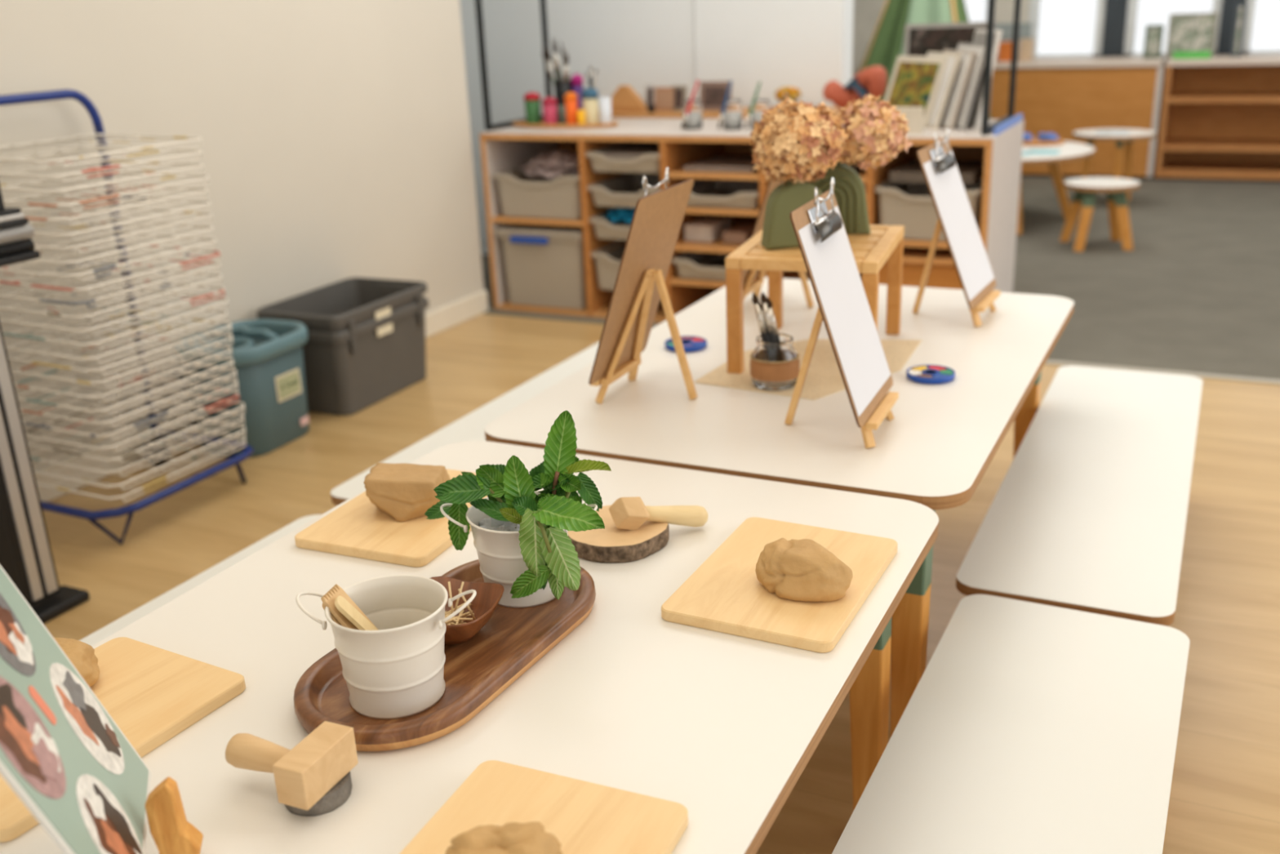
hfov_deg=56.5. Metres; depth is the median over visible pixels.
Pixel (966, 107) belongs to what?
framed picture
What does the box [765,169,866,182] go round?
shelf
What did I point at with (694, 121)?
jar
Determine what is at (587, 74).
paintbrush
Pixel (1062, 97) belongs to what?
base cabinet
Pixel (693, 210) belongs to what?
shelf
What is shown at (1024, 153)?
paper sheet
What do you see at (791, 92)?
flower pot
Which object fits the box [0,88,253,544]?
drying rack
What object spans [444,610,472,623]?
stick
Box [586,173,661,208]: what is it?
plastic tray
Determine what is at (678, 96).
picture
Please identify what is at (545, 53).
paintbrush
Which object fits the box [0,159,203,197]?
shelf
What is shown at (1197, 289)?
floor
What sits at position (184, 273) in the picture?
shelf
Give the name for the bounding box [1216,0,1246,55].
trim
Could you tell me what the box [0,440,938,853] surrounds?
table
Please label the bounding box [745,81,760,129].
paintbrush
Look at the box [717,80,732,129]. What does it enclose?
paintbrush
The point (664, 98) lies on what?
picture
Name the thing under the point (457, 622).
stick
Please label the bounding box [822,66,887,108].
doll
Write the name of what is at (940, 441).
table
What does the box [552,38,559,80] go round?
paintbrush
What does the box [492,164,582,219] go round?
plastic tub
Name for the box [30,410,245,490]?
shelf
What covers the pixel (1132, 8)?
window
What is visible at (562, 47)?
paintbrush
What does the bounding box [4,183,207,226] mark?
shelf
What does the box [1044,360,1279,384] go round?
trim
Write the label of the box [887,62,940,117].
picture
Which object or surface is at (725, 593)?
board
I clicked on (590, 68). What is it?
paintbrush
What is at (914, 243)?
shelf
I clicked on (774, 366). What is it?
glass jar
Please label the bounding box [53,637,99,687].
clay lump
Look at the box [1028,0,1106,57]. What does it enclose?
window
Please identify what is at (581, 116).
paint pot
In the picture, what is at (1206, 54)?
block
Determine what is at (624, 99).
wooden block
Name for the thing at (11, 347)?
shelf
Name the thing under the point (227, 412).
shelf
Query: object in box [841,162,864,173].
flat box
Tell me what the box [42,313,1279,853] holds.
floor
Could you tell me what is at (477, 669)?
serving tray
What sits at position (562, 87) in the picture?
paint pot
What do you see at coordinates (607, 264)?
plastic tray
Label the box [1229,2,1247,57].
picture frame
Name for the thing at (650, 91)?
picture
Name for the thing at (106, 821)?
photo
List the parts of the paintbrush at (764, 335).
handle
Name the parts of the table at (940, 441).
leg, leg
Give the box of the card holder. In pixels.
[144,776,203,853]
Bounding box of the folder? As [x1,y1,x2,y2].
[993,113,1022,135]
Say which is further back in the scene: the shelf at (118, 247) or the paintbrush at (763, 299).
the shelf at (118, 247)
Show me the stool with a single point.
(1086, 188)
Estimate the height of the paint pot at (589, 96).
0.137 m
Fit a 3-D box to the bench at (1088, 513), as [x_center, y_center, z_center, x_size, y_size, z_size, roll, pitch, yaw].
[0.869,0.192,2.270,0.305,0.280,1.200,7,22,25]
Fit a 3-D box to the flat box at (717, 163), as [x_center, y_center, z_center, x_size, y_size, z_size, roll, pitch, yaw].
[0.334,-0.943,4.269,0.260,0.020,0.300,7,22,25]
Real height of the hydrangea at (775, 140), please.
0.154 m
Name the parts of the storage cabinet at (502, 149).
panel, panel, panel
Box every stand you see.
[0,187,89,623]
[724,224,904,373]
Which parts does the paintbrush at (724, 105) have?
handle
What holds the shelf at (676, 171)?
attached to the storage cabinet at (502, 149)
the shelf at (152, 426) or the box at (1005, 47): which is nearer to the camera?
the shelf at (152, 426)
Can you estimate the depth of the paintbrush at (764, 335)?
1.97 m
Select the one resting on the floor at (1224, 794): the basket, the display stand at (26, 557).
the display stand at (26, 557)
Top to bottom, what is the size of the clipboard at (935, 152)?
0.321 m
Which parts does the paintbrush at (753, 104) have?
handle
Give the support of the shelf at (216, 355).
attached to the drying rack
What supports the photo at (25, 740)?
attached to the board at (62, 753)
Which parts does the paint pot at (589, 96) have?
lid, pot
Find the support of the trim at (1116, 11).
attached to the wall at (866, 13)
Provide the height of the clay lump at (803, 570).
0.050 m
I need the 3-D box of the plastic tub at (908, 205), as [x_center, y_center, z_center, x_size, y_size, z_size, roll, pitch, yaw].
[1.006,-0.745,4.012,0.340,0.169,0.408,7,22,25]
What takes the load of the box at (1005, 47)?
on the base cabinet at (1062, 97)
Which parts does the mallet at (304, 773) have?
handle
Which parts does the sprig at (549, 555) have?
stem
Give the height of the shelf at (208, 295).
0.017 m
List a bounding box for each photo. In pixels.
[0,593,35,675]
[0,675,66,798]
[49,662,124,774]
[75,773,142,853]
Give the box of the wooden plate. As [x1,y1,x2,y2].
[1022,137,1065,146]
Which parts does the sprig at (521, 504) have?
stem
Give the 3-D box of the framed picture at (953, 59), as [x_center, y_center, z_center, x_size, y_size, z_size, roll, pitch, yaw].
[0.994,-1.144,4.049,0.085,0.242,0.240,-6,20,-10]
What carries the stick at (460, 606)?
on the stick
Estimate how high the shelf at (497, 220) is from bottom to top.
0.018 m
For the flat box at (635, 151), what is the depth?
4.33 m
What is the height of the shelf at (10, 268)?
0.017 m
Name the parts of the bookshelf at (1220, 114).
panel, shelf, panel, shelf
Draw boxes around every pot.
[523,92,541,124]
[542,97,557,124]
[554,79,572,123]
[556,104,566,124]
[564,92,577,124]
[570,74,583,110]
[577,109,585,124]
[581,87,598,124]
[598,97,611,124]
[648,103,654,112]
[774,86,800,101]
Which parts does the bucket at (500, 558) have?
handle, handle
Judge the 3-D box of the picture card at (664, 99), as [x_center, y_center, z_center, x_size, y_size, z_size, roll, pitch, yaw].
[0.106,-1.339,4.870,0.100,0.096,0.023,7,22,25]
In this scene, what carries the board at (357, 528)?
on the table at (722, 726)
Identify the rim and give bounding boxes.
[256,277,427,336]
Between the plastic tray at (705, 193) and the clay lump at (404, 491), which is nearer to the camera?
the clay lump at (404, 491)
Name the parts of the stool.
leg, leg, seat, leg, leg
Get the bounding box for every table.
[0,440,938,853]
[484,277,1074,738]
[1016,141,1095,235]
[1072,128,1155,201]
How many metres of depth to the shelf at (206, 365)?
2.80 m
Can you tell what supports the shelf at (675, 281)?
attached to the storage cabinet at (502, 149)
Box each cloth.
[518,149,579,177]
[604,207,635,222]
[1022,133,1032,141]
[1036,133,1058,141]
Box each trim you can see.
[693,0,697,99]
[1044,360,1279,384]
[1101,0,1128,57]
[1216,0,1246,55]
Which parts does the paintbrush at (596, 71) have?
handle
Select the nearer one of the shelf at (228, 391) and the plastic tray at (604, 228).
the shelf at (228, 391)
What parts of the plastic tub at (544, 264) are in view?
handle, lid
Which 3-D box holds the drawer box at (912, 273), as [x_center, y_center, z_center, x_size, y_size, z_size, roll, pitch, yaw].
[0.957,-0.490,4.165,0.170,0.245,0.400,7,22,25]
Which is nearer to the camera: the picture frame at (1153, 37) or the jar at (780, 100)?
the jar at (780, 100)
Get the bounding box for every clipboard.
[588,167,693,384]
[742,142,799,286]
[789,177,893,427]
[916,128,996,309]
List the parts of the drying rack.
upright frame, frame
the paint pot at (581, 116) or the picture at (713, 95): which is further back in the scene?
the picture at (713, 95)
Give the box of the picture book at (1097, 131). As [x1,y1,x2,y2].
[1095,130,1129,134]
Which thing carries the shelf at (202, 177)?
attached to the drying rack
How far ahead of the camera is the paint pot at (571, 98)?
4.50 m
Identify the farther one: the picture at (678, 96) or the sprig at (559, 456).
the picture at (678, 96)
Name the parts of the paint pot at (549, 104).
lid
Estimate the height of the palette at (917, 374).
0.012 m
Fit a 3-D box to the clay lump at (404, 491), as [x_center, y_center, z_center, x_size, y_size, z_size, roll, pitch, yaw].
[-0.298,0.079,1.536,0.106,0.055,0.094,2,20,12]
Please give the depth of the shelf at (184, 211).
2.68 m
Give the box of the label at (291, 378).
[277,370,300,399]
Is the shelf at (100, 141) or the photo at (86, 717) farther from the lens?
the shelf at (100, 141)
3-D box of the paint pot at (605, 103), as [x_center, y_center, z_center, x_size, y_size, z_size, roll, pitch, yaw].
[-0.131,-1.192,4.500,0.048,0.100,0.048,7,22,25]
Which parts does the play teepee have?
canva panel, canva panel, canva panel, canva panel, canva panel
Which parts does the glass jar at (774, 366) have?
cord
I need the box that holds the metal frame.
[475,0,1021,135]
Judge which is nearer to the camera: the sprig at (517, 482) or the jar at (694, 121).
the sprig at (517, 482)
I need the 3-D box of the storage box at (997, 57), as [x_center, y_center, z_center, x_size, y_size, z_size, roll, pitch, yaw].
[2.340,-2.386,7.544,0.300,0.120,0.100,7,22,25]
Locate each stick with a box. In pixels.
[444,600,472,614]
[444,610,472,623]
[444,617,473,620]
[448,581,453,613]
[453,581,464,616]
[455,609,462,624]
[457,588,475,619]
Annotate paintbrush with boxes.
[541,52,555,84]
[542,45,554,86]
[545,44,559,80]
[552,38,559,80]
[555,39,559,76]
[557,53,562,80]
[560,40,567,80]
[563,49,565,73]
[563,53,566,80]
[566,53,568,79]
[586,71,590,86]
[589,66,592,88]
[592,69,597,88]
[681,80,699,128]
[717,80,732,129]
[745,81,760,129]
[751,293,769,342]
[759,302,764,320]
[760,292,775,342]
[767,297,780,342]
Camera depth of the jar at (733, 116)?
4.20 m
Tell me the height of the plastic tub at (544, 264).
0.300 m
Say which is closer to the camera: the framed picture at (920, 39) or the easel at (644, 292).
the easel at (644, 292)
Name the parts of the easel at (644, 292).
leg, leg, leg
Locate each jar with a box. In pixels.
[682,99,702,129]
[723,99,742,129]
[750,333,799,390]
[751,99,770,129]
[778,99,796,124]
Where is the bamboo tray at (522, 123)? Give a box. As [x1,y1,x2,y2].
[511,120,618,128]
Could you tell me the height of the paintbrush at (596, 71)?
0.087 m
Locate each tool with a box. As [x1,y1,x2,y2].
[320,583,376,629]
[322,602,342,625]
[334,595,378,630]
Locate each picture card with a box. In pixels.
[644,84,657,108]
[654,87,676,111]
[671,85,687,111]
[699,81,732,111]
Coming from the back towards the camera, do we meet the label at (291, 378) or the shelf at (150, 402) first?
the label at (291, 378)
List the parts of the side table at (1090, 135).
leg, leg, leg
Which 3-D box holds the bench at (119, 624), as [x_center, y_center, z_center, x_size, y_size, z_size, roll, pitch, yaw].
[-0.715,0.491,1.612,0.305,0.280,1.200,7,22,26]
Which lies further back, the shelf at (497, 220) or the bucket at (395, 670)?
the shelf at (497, 220)
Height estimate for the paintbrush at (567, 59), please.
0.239 m
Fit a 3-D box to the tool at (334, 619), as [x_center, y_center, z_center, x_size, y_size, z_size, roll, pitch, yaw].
[-0.269,0.195,1.107,0.046,0.071,0.012,4,21,18]
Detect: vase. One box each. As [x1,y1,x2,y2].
[760,174,822,249]
[806,153,870,234]
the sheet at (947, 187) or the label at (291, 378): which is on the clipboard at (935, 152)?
the sheet at (947, 187)
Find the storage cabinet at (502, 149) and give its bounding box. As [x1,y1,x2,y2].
[479,118,1024,323]
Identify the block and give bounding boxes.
[611,84,648,112]
[1172,50,1211,59]
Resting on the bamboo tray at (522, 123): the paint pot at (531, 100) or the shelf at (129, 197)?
the paint pot at (531, 100)
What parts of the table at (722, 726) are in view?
leg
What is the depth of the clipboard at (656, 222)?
1.89 m
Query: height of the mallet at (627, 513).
0.061 m
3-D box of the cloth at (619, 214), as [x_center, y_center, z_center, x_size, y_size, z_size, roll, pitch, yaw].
[-0.044,-0.811,4.456,0.183,0.058,0.219,7,22,25]
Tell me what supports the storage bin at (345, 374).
on the floor at (1224, 794)
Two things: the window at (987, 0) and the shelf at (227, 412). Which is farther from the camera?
the window at (987, 0)
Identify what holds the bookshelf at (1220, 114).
on the floor at (1197, 289)
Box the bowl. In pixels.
[430,576,504,644]
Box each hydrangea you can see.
[750,95,848,184]
[832,93,913,171]
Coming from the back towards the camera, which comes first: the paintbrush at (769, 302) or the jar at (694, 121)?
the jar at (694, 121)
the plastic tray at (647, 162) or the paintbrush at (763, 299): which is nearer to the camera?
the paintbrush at (763, 299)
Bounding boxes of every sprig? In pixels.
[424,463,516,550]
[470,455,553,524]
[510,494,604,599]
[511,471,582,515]
[531,410,611,511]
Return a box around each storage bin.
[173,319,309,457]
[302,297,429,415]
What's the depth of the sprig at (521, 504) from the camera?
1.26 m
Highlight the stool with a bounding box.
[1059,177,1139,251]
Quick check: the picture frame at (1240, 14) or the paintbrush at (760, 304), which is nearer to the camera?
the paintbrush at (760, 304)
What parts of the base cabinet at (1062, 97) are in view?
panel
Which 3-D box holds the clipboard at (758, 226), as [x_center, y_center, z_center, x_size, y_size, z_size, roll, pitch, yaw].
[0.273,-0.452,2.465,0.105,0.325,0.220,6,21,22]
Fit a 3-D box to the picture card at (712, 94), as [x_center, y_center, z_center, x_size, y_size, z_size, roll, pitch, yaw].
[0.303,-1.328,4.785,0.135,0.115,0.025,7,22,25]
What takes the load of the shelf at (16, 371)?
attached to the drying rack
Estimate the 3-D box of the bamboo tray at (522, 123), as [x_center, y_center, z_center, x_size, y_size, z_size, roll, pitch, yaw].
[-0.292,-1.164,4.582,0.464,0.016,0.175,7,22,25]
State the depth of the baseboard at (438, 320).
3.19 m
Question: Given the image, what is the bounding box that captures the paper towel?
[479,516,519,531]
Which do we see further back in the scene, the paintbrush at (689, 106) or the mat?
the paintbrush at (689, 106)
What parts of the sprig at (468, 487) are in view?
stem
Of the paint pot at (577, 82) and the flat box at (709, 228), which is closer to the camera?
the flat box at (709, 228)
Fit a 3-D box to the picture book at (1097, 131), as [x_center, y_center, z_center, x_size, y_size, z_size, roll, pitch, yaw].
[2.484,-1.548,6.264,0.160,0.006,0.100,7,22,25]
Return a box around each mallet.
[225,720,358,809]
[608,496,708,530]
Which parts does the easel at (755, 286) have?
leg, leg, leg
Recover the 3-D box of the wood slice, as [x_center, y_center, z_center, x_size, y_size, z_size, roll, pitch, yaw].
[-0.028,0.129,1.451,0.126,0.022,0.126,7,22,25]
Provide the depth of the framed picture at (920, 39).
4.14 m
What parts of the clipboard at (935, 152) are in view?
lever, clip plate, lever, lever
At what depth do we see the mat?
2.07 m
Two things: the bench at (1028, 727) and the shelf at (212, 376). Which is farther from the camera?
the shelf at (212, 376)
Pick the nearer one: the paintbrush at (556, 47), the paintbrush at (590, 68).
the paintbrush at (590, 68)
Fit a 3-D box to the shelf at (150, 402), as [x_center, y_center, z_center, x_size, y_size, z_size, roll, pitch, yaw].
[-1.231,0.021,2.882,0.363,0.017,0.426,8,22,25]
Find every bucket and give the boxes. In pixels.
[295,573,476,719]
[440,490,597,608]
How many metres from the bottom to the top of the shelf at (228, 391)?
0.017 m
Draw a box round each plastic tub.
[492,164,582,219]
[495,223,586,309]
[875,176,983,241]
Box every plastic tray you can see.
[585,141,660,173]
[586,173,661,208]
[588,208,631,239]
[590,240,626,290]
[671,251,729,280]
[686,178,759,208]
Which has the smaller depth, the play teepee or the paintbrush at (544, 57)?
the paintbrush at (544, 57)
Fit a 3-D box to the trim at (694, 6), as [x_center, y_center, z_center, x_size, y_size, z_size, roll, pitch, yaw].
[0.204,-2.209,4.748,0.006,2.000,0.006,7,22,25]
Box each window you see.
[985,0,988,22]
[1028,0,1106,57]
[1123,0,1222,60]
[1241,0,1279,54]
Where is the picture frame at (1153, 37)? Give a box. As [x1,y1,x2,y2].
[1142,24,1164,58]
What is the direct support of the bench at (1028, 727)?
on the floor at (1224, 794)
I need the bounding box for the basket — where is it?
[995,22,1031,40]
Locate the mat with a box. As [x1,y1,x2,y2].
[694,338,921,399]
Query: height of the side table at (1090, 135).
0.375 m
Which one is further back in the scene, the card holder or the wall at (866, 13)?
the wall at (866, 13)
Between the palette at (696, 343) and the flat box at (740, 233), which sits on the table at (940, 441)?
the palette at (696, 343)
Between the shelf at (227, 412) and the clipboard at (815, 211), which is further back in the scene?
the shelf at (227, 412)
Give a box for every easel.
[589,268,697,404]
[742,270,813,307]
[784,306,898,448]
[912,217,1000,327]
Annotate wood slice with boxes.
[567,505,669,563]
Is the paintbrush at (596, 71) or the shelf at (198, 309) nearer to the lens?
the shelf at (198, 309)
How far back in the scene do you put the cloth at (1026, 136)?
6.10 m
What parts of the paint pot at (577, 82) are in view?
lid, pot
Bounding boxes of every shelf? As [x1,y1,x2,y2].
[0,133,201,167]
[0,146,202,182]
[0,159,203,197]
[0,232,216,281]
[0,241,220,295]
[0,253,220,308]
[0,266,222,322]
[0,276,224,335]
[0,287,228,349]
[2,169,208,211]
[3,299,227,364]
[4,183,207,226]
[6,311,231,375]
[8,323,233,387]
[11,333,231,401]
[13,345,234,415]
[16,356,236,427]
[19,365,238,440]
[21,194,210,240]
[22,377,239,452]
[24,387,244,464]
[26,399,244,476]
[27,219,213,268]
[30,207,213,253]
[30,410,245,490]
[32,422,246,502]
[492,214,582,226]
[669,152,759,180]
[669,275,725,288]
[674,218,756,253]
[684,206,759,216]
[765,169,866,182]
[782,271,862,280]
[885,246,954,266]
[903,239,948,248]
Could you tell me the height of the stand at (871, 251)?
0.205 m
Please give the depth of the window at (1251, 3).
7.15 m
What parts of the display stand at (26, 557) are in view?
panel, post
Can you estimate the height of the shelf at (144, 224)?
0.017 m
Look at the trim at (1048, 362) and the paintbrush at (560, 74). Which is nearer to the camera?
the trim at (1048, 362)
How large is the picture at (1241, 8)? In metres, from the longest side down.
0.260 x 0.020 x 0.002 m
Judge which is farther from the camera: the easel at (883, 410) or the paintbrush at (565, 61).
the paintbrush at (565, 61)
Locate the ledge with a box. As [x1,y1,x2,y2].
[598,106,845,118]
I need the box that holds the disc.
[284,771,351,816]
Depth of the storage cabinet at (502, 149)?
4.30 m
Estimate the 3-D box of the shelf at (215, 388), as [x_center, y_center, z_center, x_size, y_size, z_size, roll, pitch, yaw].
[-1.235,-0.061,2.849,0.363,0.017,0.426,8,22,25]
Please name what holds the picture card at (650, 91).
on the ledge
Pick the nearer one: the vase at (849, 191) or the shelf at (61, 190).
the vase at (849, 191)
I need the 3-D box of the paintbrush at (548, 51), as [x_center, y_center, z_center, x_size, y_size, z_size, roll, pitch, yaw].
[-0.316,-1.347,4.633,0.095,0.271,0.010,7,22,24]
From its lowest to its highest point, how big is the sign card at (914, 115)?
0.084 m
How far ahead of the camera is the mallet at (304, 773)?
0.98 m
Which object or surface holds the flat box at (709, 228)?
on the storage cabinet at (502, 149)
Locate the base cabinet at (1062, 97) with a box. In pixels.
[856,56,1167,178]
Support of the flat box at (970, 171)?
on the plastic tub at (908, 205)
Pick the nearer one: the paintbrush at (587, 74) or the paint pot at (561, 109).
the paintbrush at (587, 74)
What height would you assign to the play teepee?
1.935 m
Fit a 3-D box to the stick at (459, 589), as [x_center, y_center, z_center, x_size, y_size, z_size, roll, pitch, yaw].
[-0.177,0.183,1.222,0.017,0.040,0.003,-3,20,-3]
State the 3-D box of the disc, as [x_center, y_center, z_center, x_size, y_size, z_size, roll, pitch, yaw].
[-0.271,0.302,1.000,0.056,0.017,0.057,7,22,25]
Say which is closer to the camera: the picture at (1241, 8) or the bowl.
the bowl
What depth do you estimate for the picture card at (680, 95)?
4.84 m
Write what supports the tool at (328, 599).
in the bucket at (395, 670)
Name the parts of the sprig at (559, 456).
stem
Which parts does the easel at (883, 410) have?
leg, leg, leg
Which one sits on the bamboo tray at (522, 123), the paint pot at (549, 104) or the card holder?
the paint pot at (549, 104)
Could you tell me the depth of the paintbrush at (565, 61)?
4.56 m
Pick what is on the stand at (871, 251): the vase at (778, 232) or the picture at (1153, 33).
the vase at (778, 232)
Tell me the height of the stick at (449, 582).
0.038 m
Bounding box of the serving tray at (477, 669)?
[293,559,595,751]
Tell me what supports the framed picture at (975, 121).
on the storage cabinet at (502, 149)
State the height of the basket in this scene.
0.100 m
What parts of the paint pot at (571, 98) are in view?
lid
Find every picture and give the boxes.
[647,88,653,108]
[656,89,673,108]
[674,88,683,108]
[703,86,726,106]
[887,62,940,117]
[903,21,995,121]
[926,51,961,129]
[938,49,976,129]
[953,42,986,130]
[966,29,1002,130]
[1146,28,1159,54]
[1234,6,1243,53]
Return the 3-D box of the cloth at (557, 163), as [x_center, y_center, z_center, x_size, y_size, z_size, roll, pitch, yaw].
[-0.291,-1.014,4.560,0.287,0.084,0.300,-13,22,-28]
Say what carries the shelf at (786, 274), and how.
attached to the storage cabinet at (502, 149)
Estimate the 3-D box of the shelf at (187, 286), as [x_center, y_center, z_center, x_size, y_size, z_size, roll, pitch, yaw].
[-1.245,-0.312,2.765,0.363,0.017,0.426,8,22,25]
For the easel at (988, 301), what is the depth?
2.36 m
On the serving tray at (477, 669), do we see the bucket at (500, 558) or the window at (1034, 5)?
the bucket at (500, 558)
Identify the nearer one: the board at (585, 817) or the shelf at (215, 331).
the board at (585, 817)
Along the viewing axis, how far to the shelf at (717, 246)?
4.26 m
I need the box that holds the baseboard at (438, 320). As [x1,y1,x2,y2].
[34,289,488,502]
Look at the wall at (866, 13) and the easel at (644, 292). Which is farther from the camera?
the wall at (866, 13)
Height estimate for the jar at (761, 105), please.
0.100 m
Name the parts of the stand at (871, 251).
leg, rail, leg, rail, leg, rail, rail, leg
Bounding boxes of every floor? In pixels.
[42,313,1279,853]
[480,172,1279,379]
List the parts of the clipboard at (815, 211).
lever, clip plate, lever, lever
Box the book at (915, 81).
[884,55,947,128]
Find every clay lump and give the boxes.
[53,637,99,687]
[363,462,450,521]
[444,821,562,853]
[755,537,853,601]
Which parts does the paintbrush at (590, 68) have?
handle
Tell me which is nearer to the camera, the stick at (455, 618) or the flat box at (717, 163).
the stick at (455, 618)
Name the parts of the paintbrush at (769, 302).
handle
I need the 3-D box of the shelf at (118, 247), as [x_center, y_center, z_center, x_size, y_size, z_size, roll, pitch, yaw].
[-1.242,-0.368,2.746,0.363,0.017,0.426,8,22,24]
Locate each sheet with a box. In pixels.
[798,205,890,416]
[923,151,994,300]
[1022,151,1031,155]
[1029,150,1060,154]
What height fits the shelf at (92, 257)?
0.017 m
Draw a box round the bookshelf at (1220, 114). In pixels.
[1155,53,1279,182]
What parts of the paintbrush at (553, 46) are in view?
handle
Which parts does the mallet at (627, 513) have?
handle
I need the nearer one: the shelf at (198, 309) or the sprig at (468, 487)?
the sprig at (468, 487)
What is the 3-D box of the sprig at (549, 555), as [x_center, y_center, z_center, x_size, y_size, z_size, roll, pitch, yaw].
[-0.100,0.132,1.230,0.050,0.132,0.158,-17,24,-36]
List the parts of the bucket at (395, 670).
handle, handle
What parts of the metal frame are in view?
post, rail, post, post, rail, post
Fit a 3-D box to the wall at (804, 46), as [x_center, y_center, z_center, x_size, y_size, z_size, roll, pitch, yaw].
[-0.159,-2.001,5.101,2.170,2.600,0.140,7,22,25]
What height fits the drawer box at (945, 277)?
0.245 m
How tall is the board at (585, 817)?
0.013 m
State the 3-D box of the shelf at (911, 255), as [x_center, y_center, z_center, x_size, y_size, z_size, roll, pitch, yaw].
[1.054,-0.629,4.128,0.363,0.018,0.565,7,22,25]
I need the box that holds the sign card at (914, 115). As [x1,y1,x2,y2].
[895,106,924,134]
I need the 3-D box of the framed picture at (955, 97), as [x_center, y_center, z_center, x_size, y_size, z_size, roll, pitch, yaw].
[1.038,-1.137,4.014,0.082,0.248,0.240,-5,20,-8]
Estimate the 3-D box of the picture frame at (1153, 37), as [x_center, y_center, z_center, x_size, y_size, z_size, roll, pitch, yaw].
[3.070,-2.303,7.126,0.100,0.189,0.040,6,21,22]
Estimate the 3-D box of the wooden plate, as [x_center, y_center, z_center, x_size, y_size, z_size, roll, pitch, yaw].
[2.036,-1.456,6.092,0.260,0.014,0.260,7,22,25]
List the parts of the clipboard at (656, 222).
lever, lever, lever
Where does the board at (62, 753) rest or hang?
on the card holder
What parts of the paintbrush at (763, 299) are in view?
handle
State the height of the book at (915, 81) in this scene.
0.230 m
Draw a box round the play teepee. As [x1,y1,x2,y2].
[858,0,991,119]
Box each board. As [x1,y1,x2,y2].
[0,564,151,853]
[0,636,245,842]
[294,468,487,567]
[399,760,688,853]
[661,516,897,653]
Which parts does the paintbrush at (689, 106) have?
handle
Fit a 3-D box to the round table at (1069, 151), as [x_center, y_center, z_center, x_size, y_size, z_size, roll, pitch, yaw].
[1.799,-1.218,6.007,0.900,0.360,0.900,7,22,25]
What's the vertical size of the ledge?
0.697 m
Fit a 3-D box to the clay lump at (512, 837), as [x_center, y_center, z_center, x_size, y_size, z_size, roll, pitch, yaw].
[-0.098,0.313,0.843,0.092,0.061,0.086,1,20,9]
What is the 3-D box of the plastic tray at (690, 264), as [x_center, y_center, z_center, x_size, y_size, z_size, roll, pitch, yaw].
[0.350,-0.615,4.401,0.340,0.073,0.408,7,22,25]
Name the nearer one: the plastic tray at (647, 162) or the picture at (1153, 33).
the plastic tray at (647, 162)
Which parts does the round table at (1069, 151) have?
leg, leg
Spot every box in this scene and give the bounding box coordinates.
[601,143,659,159]
[683,155,759,173]
[684,215,732,242]
[722,222,755,244]
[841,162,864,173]
[879,262,927,287]
[888,160,984,184]
[926,264,962,289]
[995,40,1035,60]
[998,41,1012,62]
[1018,38,1035,61]
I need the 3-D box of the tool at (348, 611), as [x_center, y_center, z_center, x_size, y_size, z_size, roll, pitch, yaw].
[-0.247,0.195,1.115,0.065,0.085,0.020,-5,20,-6]
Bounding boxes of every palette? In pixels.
[664,335,706,352]
[906,364,955,384]
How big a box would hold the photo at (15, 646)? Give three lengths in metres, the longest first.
0.100 x 0.068 x 0.001 m
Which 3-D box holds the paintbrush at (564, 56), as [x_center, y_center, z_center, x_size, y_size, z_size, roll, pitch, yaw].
[-0.291,-1.333,4.615,0.010,0.254,0.053,-8,20,-16]
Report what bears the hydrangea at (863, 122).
in the vase at (849, 191)
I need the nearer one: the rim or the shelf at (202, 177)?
the shelf at (202, 177)
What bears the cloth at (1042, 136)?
on the wooden plate
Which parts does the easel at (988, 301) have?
leg, leg, leg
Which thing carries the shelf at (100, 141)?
attached to the drying rack
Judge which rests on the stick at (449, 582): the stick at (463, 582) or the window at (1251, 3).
the stick at (463, 582)
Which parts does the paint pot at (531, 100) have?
lid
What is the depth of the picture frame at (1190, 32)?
7.02 m
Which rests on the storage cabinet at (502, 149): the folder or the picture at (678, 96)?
the folder
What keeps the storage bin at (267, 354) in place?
on the floor at (1224, 794)
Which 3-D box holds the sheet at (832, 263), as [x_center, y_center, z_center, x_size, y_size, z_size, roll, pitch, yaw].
[0.301,-0.173,1.726,0.089,0.258,0.208,6,21,23]
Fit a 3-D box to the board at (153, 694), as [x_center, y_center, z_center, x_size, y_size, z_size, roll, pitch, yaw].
[-0.528,0.277,1.105,0.190,0.013,0.262,9,22,28]
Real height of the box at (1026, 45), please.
0.130 m
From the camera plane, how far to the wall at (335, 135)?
3.49 m
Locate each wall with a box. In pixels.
[0,0,484,469]
[459,0,853,254]
[852,0,1030,78]
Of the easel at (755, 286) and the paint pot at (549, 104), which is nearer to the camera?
the easel at (755, 286)
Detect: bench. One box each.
[79,514,320,645]
[330,342,599,505]
[831,594,1190,853]
[955,365,1202,626]
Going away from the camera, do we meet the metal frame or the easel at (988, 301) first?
the easel at (988, 301)
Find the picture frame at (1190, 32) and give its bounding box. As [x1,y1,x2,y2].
[1165,12,1217,57]
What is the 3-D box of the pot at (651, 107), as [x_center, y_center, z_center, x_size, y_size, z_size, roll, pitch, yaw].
[0.046,-1.292,4.834,0.028,0.034,0.027,7,22,25]
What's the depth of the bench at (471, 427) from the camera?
2.57 m
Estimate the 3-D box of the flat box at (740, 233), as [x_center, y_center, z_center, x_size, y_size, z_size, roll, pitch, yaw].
[0.380,-0.706,4.335,0.090,0.040,0.200,7,22,25]

